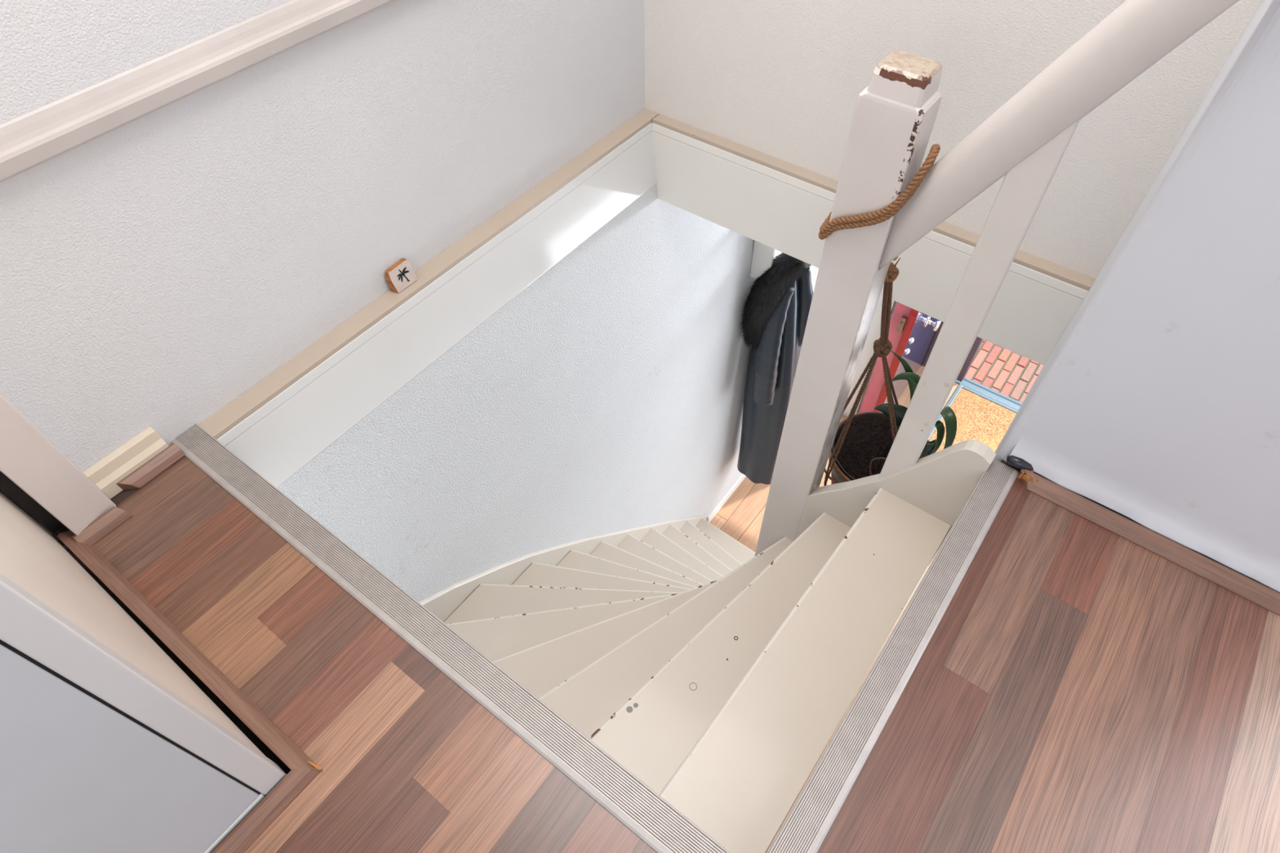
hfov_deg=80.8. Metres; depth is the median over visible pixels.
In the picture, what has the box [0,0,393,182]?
wall rail
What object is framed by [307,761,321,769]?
baseboard
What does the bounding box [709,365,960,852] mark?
floor
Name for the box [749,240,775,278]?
coat rack
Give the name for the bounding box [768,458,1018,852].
stair nosing
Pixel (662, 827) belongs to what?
stair nosing
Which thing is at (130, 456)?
baseboard
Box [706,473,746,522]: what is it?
baseboard
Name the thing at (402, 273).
print
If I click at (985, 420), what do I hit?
doormat
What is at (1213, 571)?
baseboard
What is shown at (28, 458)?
trim
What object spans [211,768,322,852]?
baseboard
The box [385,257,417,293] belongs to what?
block
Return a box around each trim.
[0,393,115,535]
[0,471,61,533]
[51,529,74,554]
[198,108,658,488]
[652,114,1095,365]
[922,321,983,382]
[955,377,1022,410]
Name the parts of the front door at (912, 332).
panel, lock plate, knob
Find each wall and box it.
[0,0,644,472]
[0,490,263,755]
[276,182,818,602]
[644,0,1262,279]
[993,0,1279,593]
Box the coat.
[737,252,813,484]
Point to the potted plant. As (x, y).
(868, 442)
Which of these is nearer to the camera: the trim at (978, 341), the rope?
the rope
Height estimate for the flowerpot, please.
0.173 m
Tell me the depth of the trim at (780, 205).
2.02 m
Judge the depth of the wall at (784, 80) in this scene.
1.68 m
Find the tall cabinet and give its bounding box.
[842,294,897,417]
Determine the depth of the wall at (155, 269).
1.37 m
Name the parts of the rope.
cord, cord, cord, cord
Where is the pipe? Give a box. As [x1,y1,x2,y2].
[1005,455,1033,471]
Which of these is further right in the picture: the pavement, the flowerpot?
the pavement
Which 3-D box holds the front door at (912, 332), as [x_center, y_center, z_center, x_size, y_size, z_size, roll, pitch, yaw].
[1.767,-0.833,4.388,0.172,2.080,0.834,37,60,26]
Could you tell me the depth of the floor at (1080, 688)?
1.13 m
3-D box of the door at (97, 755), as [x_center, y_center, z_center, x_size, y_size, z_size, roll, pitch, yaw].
[-0.848,0.110,-0.076,0.048,2.300,1.054,30,58,22]
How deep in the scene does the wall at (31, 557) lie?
0.95 m
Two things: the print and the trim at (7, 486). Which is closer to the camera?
the trim at (7, 486)
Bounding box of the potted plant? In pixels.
[828,351,956,484]
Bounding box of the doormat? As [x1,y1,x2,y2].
[928,383,1017,453]
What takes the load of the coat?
hanging from the coat rack
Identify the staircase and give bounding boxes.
[419,0,1239,852]
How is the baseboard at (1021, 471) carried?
attached to the wall at (1157, 405)
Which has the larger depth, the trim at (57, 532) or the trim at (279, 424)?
the trim at (279, 424)
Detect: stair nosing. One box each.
[170,423,729,852]
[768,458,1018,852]
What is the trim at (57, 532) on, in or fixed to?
attached to the wall at (155, 269)
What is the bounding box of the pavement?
[964,339,1043,403]
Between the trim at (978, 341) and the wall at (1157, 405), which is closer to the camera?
the wall at (1157, 405)
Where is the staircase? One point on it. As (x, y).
(717, 672)
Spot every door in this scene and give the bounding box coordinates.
[0,573,286,852]
[858,302,941,413]
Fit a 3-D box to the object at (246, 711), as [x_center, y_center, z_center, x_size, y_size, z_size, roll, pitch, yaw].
[-0.734,0.343,1.192,0.672,0.022,0.026,30,58,22]
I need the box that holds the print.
[396,266,409,281]
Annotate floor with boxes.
[37,456,1279,852]
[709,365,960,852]
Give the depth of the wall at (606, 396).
2.42 m
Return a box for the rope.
[818,143,940,485]
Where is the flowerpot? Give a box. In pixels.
[829,412,929,484]
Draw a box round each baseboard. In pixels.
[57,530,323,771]
[71,426,185,546]
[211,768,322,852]
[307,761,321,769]
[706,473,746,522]
[1016,469,1034,479]
[1018,469,1279,615]
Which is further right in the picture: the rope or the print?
the rope

